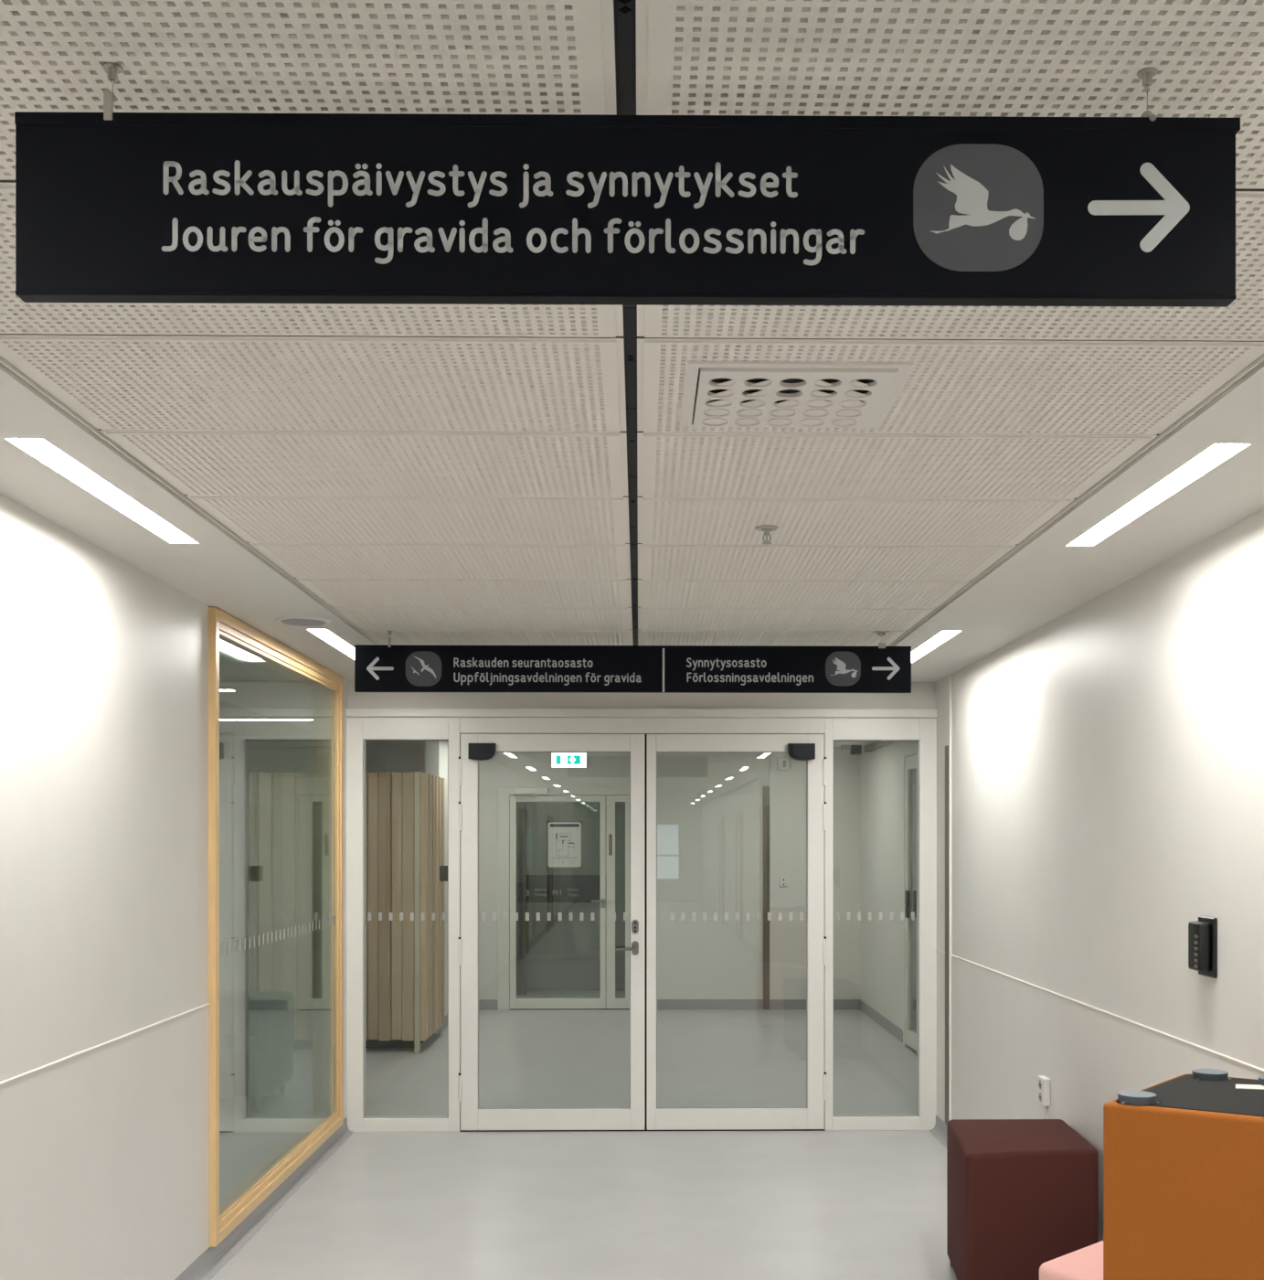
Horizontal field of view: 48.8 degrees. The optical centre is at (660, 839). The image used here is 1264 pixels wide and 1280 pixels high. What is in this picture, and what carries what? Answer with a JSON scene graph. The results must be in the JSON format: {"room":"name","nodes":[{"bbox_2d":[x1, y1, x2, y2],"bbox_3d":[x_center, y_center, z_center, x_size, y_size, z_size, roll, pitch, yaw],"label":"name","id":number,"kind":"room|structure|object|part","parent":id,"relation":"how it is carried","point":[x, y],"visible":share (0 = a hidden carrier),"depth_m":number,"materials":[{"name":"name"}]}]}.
{"room":"hospital corridor","nodes":[
{"label":"hospital corridor","id":0,"kind":"room"},
{"bbox_2d":[0,493,347,1279],"bbox_3d":[-1.652,0.333,-6.946,0.146,2.715,30.160,0,0,-1],"label":"wall","id":1,"kind":"structure","parent":0,"point":[104,1005],"depth_m":4.38,"materials":[{"name":"white paint"}]},
{"bbox_2d":[174,1117,353,1279],"bbox_3d":[-1.562,1.645,-6.995,0.045,0.090,30.058,0,0,-1],"label":"baseboard","id":2,"kind":"structure","parent":1,"relation":"attached to","point":[213,1259],"depth_m":6.15,"materials":[{"name":"grey plastic"}]},
{"bbox_2d":[208,607,343,1247],"bbox_3d":[-1.841,0.344,6.643,0.160,2.511,2.360,0,0,-1],"label":"window","id":3,"kind":"structure","parent":1,"relation":"in","point":[228,1210],"depth_m":7.28,"materials":[{"name":"brown wood"}]},
{"bbox_3d":[-1.835,0.344,6.643,0.130,2.421,2.270,0,0,-1],"label":"casing","id":4,"kind":"part","parent":3,"relation":"part of","materials":[{"name":"brown wood"}]},
{"bbox_2d":[219,735,425,991],"bbox_3d":[-3.566,0.333,12.298,3.040,2.715,0.100,0,0,-1],"label":"wall","id":5,"kind":"structure","parent":0,"point":[240,755],"depth_m":12.24,"materials":[{"name":"white paint"}]},
{"bbox_2d":[425,740,447,1033],"bbox_3d":[-1.996,0.333,12.966,0.120,2.715,1.690,0,0,-1],"label":"wall","id":6,"kind":"structure","parent":0,"point":[436,752],"depth_m":12.47,"materials":[{"name":"white paint"}]},
{"bbox_2d":[438,1013,447,1033],"bbox_3d":[-1.932,1.640,12.967,0.008,0.100,1.690,0,0,-1],"label":"baseboard","id":7,"kind":"structure","parent":6,"relation":"attached to","point":[444,1025],"depth_m":12.42,"materials":[{"name":"grey plastic"}]},
{"bbox_2d":[516,801,526,995],"bbox_3d":[-1.669,0.388,15.127,0.420,2.605,0.100,0,0,-1],"label":"wall","id":8,"kind":"structure","parent":0,"point":[521,806],"depth_m":15.08,"materials":[{"name":"grey paint"}]},
{"bbox_2d":[526,801,625,990],"bbox_3d":[-1.074,0.383,14.806,2.900,2.615,1.760,0,0,-1],"label":"wall","id":9,"kind":"structure","parent":0,"point":[564,954],"depth_m":15.59,"materials":[{"name":"grey paint"}]},
{"bbox_2d":[516,801,600,902],"bbox_3d":[-1.065,-0.117,15.040,1.067,1.596,0.031,0,0,-1],"label":"board","id":10,"kind":"object","parent":9,"relation":"hanging from","point":[537,888],"visible":0.98,"depth_m":15.02,"materials":[{"name":"glass"}]},
{"bbox_2d":[210,990,957,1279],"bbox_3d":[-1.286,1.740,-2.570,7.350,0.100,39.100,0,0,-1],"label":"floor","id":11,"kind":"structure","parent":0,"point":[871,1204],"depth_m":7.12,"materials":[{"name":"grey plastic"}]},
{"bbox_2d":[219,991,295,1112],"bbox_3d":[-2.795,1.350,8.939,0.760,0.680,0.740,0,0,-1],"label":"armchair","id":12,"kind":"object","parent":11,"relation":"on","point":[257,1029],"visible":0.56,"depth_m":8.80,"materials":[{"name":"grey fabric"}]},
{"bbox_3d":[-2.795,1.440,8.909,0.580,0.300,0.680,0,0,-1],"label":"seat","id":13,"kind":"part","parent":12,"relation":"part of","materials":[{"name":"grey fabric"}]},
{"bbox_3d":[-2.800,1.200,9.219,0.740,0.380,0.180,0,0,-1],"label":"backrest","id":14,"kind":"part","parent":12,"relation":"part of","materials":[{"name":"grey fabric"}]},
{"bbox_3d":[-2.491,1.635,8.633,0.040,0.110,0.040,0,0,-1],"label":"leg","id":15,"kind":"part","parent":12,"relation":"part of","materials":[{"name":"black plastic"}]},
{"bbox_3d":[-2.460,1.330,8.894,0.090,0.520,0.640,0,0,-1],"label":"armrest","id":16,"kind":"part","parent":12,"relation":"part of","materials":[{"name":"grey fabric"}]},
{"bbox_3d":[-2.499,1.635,9.213,0.040,0.110,0.040,0,0,-1],"label":"leg","id":17,"kind":"part","parent":12,"relation":"part of","materials":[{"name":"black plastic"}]},
{"bbox_2d":[250,771,444,1053],"bbox_3d":[-2.555,0.578,11.549,1.380,2.224,1.103,0,0,-1],"label":"slatted screen","id":18,"kind":"object","parent":11,"relation":"on","point":[405,811],"visible":0.82,"depth_m":11.02,"materials":[{"name":"brown wood"}]},
{"bbox_3d":[-1.922,0.578,11.035,0.040,2.224,0.055,0,0,-1],"label":"corner post","id":19,"kind":"part","parent":18,"relation":"part of","materials":[{"name":"beige wood"}]},
{"bbox_2d":[947,1119,1098,1279],"bbox_3d":[1.356,1.404,5.268,0.535,0.572,0.626,0,0,-1],"label":"pouf","id":20,"kind":"object","parent":11,"relation":"on","point":[1023,1194],"visible":0.91,"depth_m":5.00,"materials":[{"name":"red fabric"}]},
{"bbox_2d":[1039,1240,1103,1279],"bbox_3d":[1.368,1.404,3.618,0.585,0.572,0.717,0,0,-32],"label":"pouf","id":21,"kind":"object","parent":11,"relation":"on","point":[1087,1263],"visible":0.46,"depth_m":3.65,"materials":[{"name":"pink fabric"}]},
{"bbox_2d":[1103,1068,1263,1279],"bbox_3d":[1.431,0.868,3.490,0.495,0.498,0.574,0,0,31],"label":"pouf","id":22,"kind":"object","parent":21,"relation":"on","point":[1184,1155],"visible":1,"depth_m":3.29,"materials":[{"name":"orange fabric"}]},
{"bbox_2d":[0,0,1263,746],"bbox_3d":[-1.219,-1.020,-4.049,7.240,0.210,35.940,0,0,-1],"label":"ceiling","id":23,"kind":"structure","parent":0,"point":[426,474],"depth_m":2.94,"materials":[{"name":"paint"}]},
{"bbox_2d":[2,437,198,543],"bbox_3d":[-1.463,-0.940,3.743,0.094,0.050,1.130,0,0,-1],"label":"ceiling light","id":24,"kind":"object","parent":23,"relation":"attached to","point":[41,450],"visible":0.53,"depth_m":3.65,"materials":[{"name":"white plastic"}]},
{"bbox_2d":[219,685,237,691],"bbox_3d":[-3.336,-0.903,8.341,1.580,0.024,0.080,0,0,-1],"label":"recessed light","id":25,"kind":"object","parent":23,"relation":"in","point":[221,688],"visible":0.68,"depth_m":8.31,"materials":[{"name":"white plastic"}]},
{"bbox_2d":[219,689,235,691],"bbox_3d":[-3.336,-0.893,8.341,1.560,0.004,0.070,0,0,-1],"label":"diffuser","id":26,"kind":"object","parent":25,"relation":"attached to","point":[219,689],"depth_m":8.35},
{"bbox_2d":[219,716,313,720],"bbox_3d":[-3.358,-0.903,10.411,1.600,0.024,0.080,0,0,-1],"label":"recessed light","id":27,"kind":"object","parent":23,"relation":"in","point":[220,718],"visible":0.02,"depth_m":10.38,"materials":[{"name":"white plastic"}]},
{"bbox_2d":[219,719,313,720],"bbox_3d":[-3.358,-0.893,10.411,1.580,0.004,0.070,0,0,-1],"label":"diffuser","id":28,"kind":"object","parent":27,"relation":"attached to","point":[219,720],"depth_m":10.40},
{"bbox_2d":[275,616,330,626],"bbox_3d":[-1.493,-0.910,5.831,0.228,0.009,0.228,0,0,-1],"label":"ceiling speaker","id":29,"kind":"object","parent":23,"relation":"attached to","point":[301,621],"visible":1,"depth_m":5.79,"materials":[{"name":"white plastic"}]},
{"bbox_2d":[280,618,326,626],"bbox_3d":[-1.493,-0.907,5.831,0.184,0.003,0.184,0,0,-1],"label":"grille","id":30,"kind":"object","parent":29,"relation":"attached to","point":[291,622],"depth_m":5.81,"materials":[{"name":"grey"}]},
{"bbox_3d":[-0.654,-0.933,1.670,1.200,0.016,0.589,0,0,-1],"label":"panel","id":31,"kind":"part","parent":23,"relation":"part of","materials":[{"name":"white metal"}]},
{"bbox_3d":[-0.663,-0.933,2.270,1.200,0.016,0.589,0,0,-1],"label":"panel","id":32,"kind":"part","parent":23,"relation":"part of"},
{"bbox_3d":[-0.672,-0.933,2.870,1.200,0.016,0.589,0,0,-1],"label":"panel","id":33,"kind":"part","parent":23,"relation":"part of","materials":[{"name":"white metal"}]},
{"bbox_2d":[306,629,354,660],"bbox_3d":[-1.506,-0.940,6.633,0.094,0.050,1.130,0,0,-1],"label":"ceiling light","id":34,"kind":"object","parent":23,"relation":"attached to","point":[325,634],"visible":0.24,"depth_m":6.49,"materials":[{"name":"white plastic"}]},
{"bbox_3d":[-0.681,-0.933,3.470,1.200,0.016,0.589,0,0,-1],"label":"panel","id":35,"kind":"part","parent":23,"relation":"part of","materials":[{"name":"white metal"}]},
{"bbox_3d":[-0.690,-0.933,4.070,1.200,0.016,0.589,0,0,-1],"label":"panel","id":36,"kind":"part","parent":23,"relation":"part of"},
{"bbox_3d":[-0.699,-0.933,4.670,1.200,0.016,0.589,0,0,-1],"label":"panel","id":37,"kind":"part","parent":23,"relation":"part of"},
{"bbox_3d":[-0.708,-0.933,5.270,1.200,0.016,0.589,0,0,-1],"label":"panel","id":38,"kind":"part","parent":23,"relation":"part of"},
{"bbox_3d":[-0.717,-0.933,5.870,1.200,0.016,0.589,0,0,-1],"label":"panel","id":39,"kind":"part","parent":23,"relation":"part of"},
{"bbox_3d":[-0.726,-0.933,6.470,1.200,0.016,0.589,0,0,-1],"label":"panel","id":40,"kind":"part","parent":23,"relation":"part of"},
{"bbox_3d":[-0.041,-0.957,1.625,0.028,0.004,0.580,0,0,-1],"label":"slot plate","id":41,"kind":"part","parent":23,"relation":"part of","materials":[{"name":"black metal"}]},
{"bbox_2d":[14,62,1240,307],"bbox_3d":[-0.036,-0.786,1.673,1.462,0.278,0.030,0,0,-1],"label":"hanging sign","id":42,"kind":"object","parent":23,"relation":"hanging from","point":[160,208],"visible":1,"depth_m":1.66,"materials":[{"name":"metal"}]},
{"bbox_3d":[-0.038,-0.650,1.674,1.457,0.006,0.026,0,0,-1],"label":"rail","id":43,"kind":"part","parent":42,"relation":"part of","materials":[{"name":"black metal"}]},
{"bbox_3d":[-0.036,-0.857,1.674,1.462,0.015,0.028,0,0,-1],"label":"rail","id":44,"kind":"part","parent":42,"relation":"part of","materials":[{"name":"black metal"}]},
{"bbox_3d":[-0.049,-0.957,2.209,0.028,0.004,0.580,0,0,-1],"label":"slot plate","id":45,"kind":"part","parent":23,"relation":"part of","materials":[{"name":"black metal"}]},
{"bbox_3d":[-0.058,-0.957,2.794,0.028,0.004,0.580,0,0,-1],"label":"slot plate","id":46,"kind":"part","parent":23,"relation":"part of","materials":[{"name":"black metal"}]},
{"bbox_3d":[-0.067,-0.957,3.379,0.028,0.004,0.580,0,0,-1],"label":"slot plate","id":47,"kind":"part","parent":23,"relation":"part of","materials":[{"name":"black metal"}]},
{"bbox_2d":[354,630,911,693],"bbox_3d":[-0.116,-0.790,6.190,2.474,0.271,0.070,0,0,-1],"label":"hanging sign","id":48,"kind":"object","parent":23,"relation":"hanging from","point":[881,668],"visible":1,"depth_m":6.19,"materials":[{"name":"metal"}]},
{"bbox_3d":[-0.076,-0.957,3.964,0.028,0.004,0.580,0,0,-1],"label":"slot plate","id":49,"kind":"part","parent":23,"relation":"part of","materials":[{"name":"black metal"}]},
{"bbox_3d":[-0.085,-0.957,4.549,0.028,0.004,0.580,0,0,-1],"label":"slot plate","id":50,"kind":"part","parent":23,"relation":"part of","materials":[{"name":"black metal"}]},
{"bbox_3d":[-0.093,-0.957,5.134,0.028,0.004,0.580,0,0,-1],"label":"slot plate","id":51,"kind":"part","parent":23,"relation":"part of","materials":[{"name":"black metal"}]},
{"bbox_3d":[-0.102,-0.957,5.719,0.028,0.004,0.580,0,0,-1],"label":"slot plate","id":52,"kind":"part","parent":23,"relation":"part of","materials":[{"name":"black metal"}]},
{"bbox_3d":[-0.111,-0.957,6.304,0.028,0.004,0.580,0,0,-1],"label":"slot plate","id":53,"kind":"part","parent":23,"relation":"part of","materials":[{"name":"black metal"}]},
{"bbox_3d":[-0.120,-0.957,6.889,0.028,0.004,0.580,0,0,-1],"label":"slot plate","id":54,"kind":"part","parent":23,"relation":"part of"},
{"bbox_2d":[755,524,778,544],"bbox_3d":[0.317,-0.901,4.131,0.072,0.048,0.072,0,0,-1],"label":"sprinkler","id":55,"kind":"object","parent":23,"relation":"attached to","point":[766,528],"visible":1,"depth_m":4.12,"materials":[{"name":"metal"}]},
{"bbox_3d":[0.499,-0.933,6.488,1.200,0.016,0.589,0,0,-1],"label":"panel","id":56,"kind":"part","parent":23,"relation":"part of","materials":[{"name":"white metal"}]},
{"bbox_3d":[0.508,-0.933,5.888,1.200,0.016,0.589,0,0,-1],"label":"panel","id":57,"kind":"part","parent":23,"relation":"part of","materials":[{"name":"white metal"}]},
{"bbox_2d":[682,360,912,427],"bbox_3d":[0.269,-0.931,2.902,0.435,0.040,0.415,0,0,-1],"label":"ceiling vent","id":58,"kind":"object","parent":23,"relation":"in","point":[725,393],"visible":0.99,"depth_m":2.86,"materials":[{"name":"white metal"}]},
{"bbox_3d":[0.517,-0.933,5.288,1.200,0.016,0.589,0,0,-1],"label":"panel","id":59,"kind":"part","parent":23,"relation":"part of","materials":[{"name":"white metal"}]},
{"bbox_3d":[0.526,-0.933,4.689,1.200,0.016,0.589,0,0,-1],"label":"panel","id":60,"kind":"part","parent":23,"relation":"part of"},
{"bbox_2d":[841,745,862,754],"bbox_3d":[1.861,-0.870,13.530,0.190,0.090,0.100,0,0,-1],"label":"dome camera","id":61,"kind":"object","parent":23,"relation":"attached to","point":[854,749],"visible":1,"depth_m":13.48,"materials":[{"name":"black plastic"}]},
{"bbox_3d":[0.535,-0.933,4.088,1.200,0.016,0.589,0,0,-1],"label":"panel","id":62,"kind":"part","parent":23,"relation":"part of","materials":[{"name":"white metal"}]},
{"bbox_3d":[0.544,-0.933,3.489,1.200,0.016,0.589,0,0,-1],"label":"panel","id":63,"kind":"part","parent":23,"relation":"part of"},
{"bbox_2d":[911,630,961,662],"bbox_3d":[1.275,-0.940,6.675,0.091,0.050,1.130,0,0,-1],"label":"ceiling light","id":64,"kind":"object","parent":23,"relation":"attached to","point":[943,636],"visible":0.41,"depth_m":6.58,"materials":[{"name":"white plastic"}]},
{"bbox_3d":[0.571,-0.933,1.689,1.200,0.016,0.589,0,0,-1],"label":"panel","id":65,"kind":"part","parent":23,"relation":"part of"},
{"bbox_3d":[0.562,-0.933,2.289,1.200,0.016,0.589,0,0,-1],"label":"panel","id":66,"kind":"part","parent":23,"relation":"part of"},
{"bbox_3d":[0.553,-0.933,2.889,1.200,0.016,0.589,0,0,-1],"label":"panel","id":67,"kind":"part","parent":23,"relation":"part of","materials":[{"name":"white metal"}]},
{"bbox_2d":[1066,443,1252,546],"bbox_3d":[1.319,-0.940,3.785,0.091,0.050,1.130,0,0,-1],"label":"ceiling light","id":68,"kind":"object","parent":23,"relation":"attached to","point":[1216,454],"visible":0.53,"depth_m":3.69,"materials":[{"name":"white plastic"}]},
{"bbox_2d":[347,681,936,718],"bbox_3d":[-0.103,-0.865,8.149,3.700,0.321,0.120,0,0,-1],"label":"wall","id":69,"kind":"structure","parent":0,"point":[922,695],"depth_m":8.09,"materials":[{"name":"white paint"}]},
{"bbox_2d":[346,717,937,1131],"bbox_3d":[-0.102,0.493,8.083,3.421,2.394,0.194,0,0,0],"label":"door","id":70,"kind":"structure","parent":69,"relation":"attached to","point":[470,740],"depth_m":8.06,"materials":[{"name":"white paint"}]},
{"bbox_3d":[-0.189,0.629,8.025,0.134,0.082,0.058,0,0,-1],"label":"handle","id":71,"kind":"part","parent":70,"relation":"part of","materials":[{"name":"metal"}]},
{"bbox_3d":[-0.143,0.505,8.050,0.040,0.080,0.010,0,0,-1],"label":"lock plate","id":72,"kind":"part","parent":70,"relation":"part of","materials":[{"name":"metal"}]},
{"bbox_2d":[479,746,860,1009],"bbox_3d":[-0.190,0.333,13.872,4.640,2.715,0.134,0,0,-1],"label":"wall","id":73,"kind":"structure","parent":0,"point":[730,826],"depth_m":13.84,"materials":[{"name":"paint"}]},
{"bbox_2d":[497,787,629,1010],"bbox_3d":[-0.859,0.587,13.826,1.500,2.206,0.165,0,0,-1],"label":"door","id":74,"kind":"structure","parent":73,"relation":"in","point":[507,797],"depth_m":13.80,"materials":[{"name":"white metal"}]},
{"bbox_3d":[-1.338,-0.427,13.766,0.200,0.035,0.030,0,0,-1],"label":"arm","id":75,"kind":"part","parent":74,"relation":"part of","materials":[{"name":"metal"}]},
{"bbox_2d":[546,821,583,868],"bbox_3d":[-0.947,0.054,13.817,0.362,0.480,0.028,0,0,-1],"label":"poster","id":76,"kind":"object","parent":74,"relation":"attached to","point":[564,838],"visible":1,"depth_m":13.80,"materials":[{"name":"paper"}]},
{"bbox_3d":[-0.611,0.635,13.785,0.135,0.090,0.054,0,0,-1],"label":"handle","id":77,"kind":"part","parent":74,"relation":"part of","materials":[{"name":"metal"}]},
{"bbox_3d":[-0.490,0.055,13.809,0.032,0.210,0.010,0,0,-1],"label":"pull plate","id":78,"kind":"part","parent":74,"relation":"part of","materials":[{"name":"metal"}]},
{"bbox_2d":[551,752,586,767],"bbox_3d":[-0.900,-0.805,13.797,0.352,0.200,0.062,0,0,-1],"label":"exit sign","id":79,"kind":"object","parent":73,"relation":"attached to","point":[559,760],"visible":0.87,"depth_m":13.77,"materials":[{"name":"white plastic"}]},
{"bbox_3d":[-1.003,-0.786,13.766,0.046,0.086,0.002,0,0,-1],"label":"green panel","id":80,"kind":"part","parent":79,"relation":"part of","materials":[{"name":"green plastic"}]},
{"bbox_3d":[-0.850,-0.786,13.769,0.127,0.086,0.002,0,0,-1],"label":"green panel","id":81,"kind":"part","parent":79,"relation":"part of","materials":[{"name":"green plastic"}]},
{"bbox_2d":[479,999,859,1009],"bbox_3d":[0.021,1.640,13.823,3.940,0.100,0.038,0,0,-1],"label":"baseboard","id":82,"kind":"structure","parent":73,"relation":"attached to","point":[484,1004],"depth_m":13.83,"materials":[{"name":"grey plastic"}]},
{"bbox_2d":[779,877,787,886],"bbox_3d":[1.228,0.423,13.820,0.076,0.090,0.021,0,0,-1],"label":"wall switch","id":83,"kind":"object","parent":73,"relation":"attached to","point":[783,880],"visible":1,"depth_m":13.81,"materials":[{"name":"white plastic"}]},
{"bbox_2d":[777,757,790,770],"bbox_3d":[1.228,-0.748,13.804,0.128,0.125,0.053,0,0,-1],"label":"sign","id":84,"kind":"object","parent":73,"relation":"attached to","point":[783,763],"depth_m":13.78,"materials":[{"name":"white plastic"}]},
{"bbox_2d":[860,509,1263,1241],"bbox_3d":[2.090,0.333,-3.999,0.622,2.715,35.940,0,0,-1],"label":"wall","id":85,"kind":"structure","parent":0,"point":[1101,769],"depth_m":5.27,"materials":[{"name":"paint"}]},
{"bbox_2d":[345,707,938,717],"bbox_3d":[-0.102,-0.732,8.064,3.420,0.051,0.050,0,0,-1],"label":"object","id":86,"kind":"structure","parent":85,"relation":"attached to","point":[350,712],"depth_m":8.04,"materials":[{"name":"white paint"}]},
{"bbox_2d":[864,741,896,751],"bbox_3d":[1.994,-0.858,11.681,0.060,0.055,3.100,0,0,-1],"label":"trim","id":87,"kind":"structure","parent":85,"relation":"attached to","point":[876,745],"depth_m":12.61,"materials":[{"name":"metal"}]},
{"bbox_2d":[859,999,903,1042],"bbox_3d":[2.005,1.640,12.642,0.008,0.100,2.460,0,0,-1],"label":"baseboard","id":88,"kind":"structure","parent":85,"relation":"attached to","point":[888,1025],"depth_m":12.53,"materials":[{"name":"grey plastic"}]},
{"bbox_2d":[903,746,917,1051],"bbox_3d":[2.061,0.480,10.722,0.155,2.420,1.380,0,0,-1],"label":"door","id":89,"kind":"structure","parent":85,"relation":"in","point":[910,755],"depth_m":11.26,"materials":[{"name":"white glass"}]},
{"bbox_3d":[1.989,0.520,11.181,0.025,0.220,0.070,0,0,-1],"label":"lock plate","id":90,"kind":"part","parent":89,"relation":"part of","materials":[{"name":"black plastic"}]},
{"bbox_2d":[929,1114,947,1147],"bbox_3d":[1.813,1.645,-6.944,0.045,0.090,30.058,0,0,-1],"label":"baseboard","id":91,"kind":"structure","parent":85,"relation":"attached to","point":[940,1130],"depth_m":7.91,"materials":[{"name":"grey plastic"}]},
{"bbox_2d":[1037,1075,1050,1119],"bbox_3d":[1.622,1.075,5.821,0.034,0.176,0.171,0,0,-1],"label":"wall outlet","id":92,"kind":"object","parent":85,"relation":"attached to","point":[1043,1082],"visible":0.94,"depth_m":5.81,"materials":[{"name":"white plastic"}]},
{"bbox_2d":[1188,916,1217,978],"bbox_3d":[1.640,0.325,4.220,0.053,0.180,0.120,0,0,-1],"label":"reader","id":93,"kind":"object","parent":85,"relation":"attached to","point":[1202,933],"visible":1,"depth_m":4.18,"materials":[{"name":"black plastic"}]},
{"bbox_3d":[1.661,0.325,4.221,0.012,0.180,0.120,0,0,-1],"label":"plate","id":94,"kind":"part","parent":93,"relation":"part of","materials":[{"name":"black plastic"}]}
]}

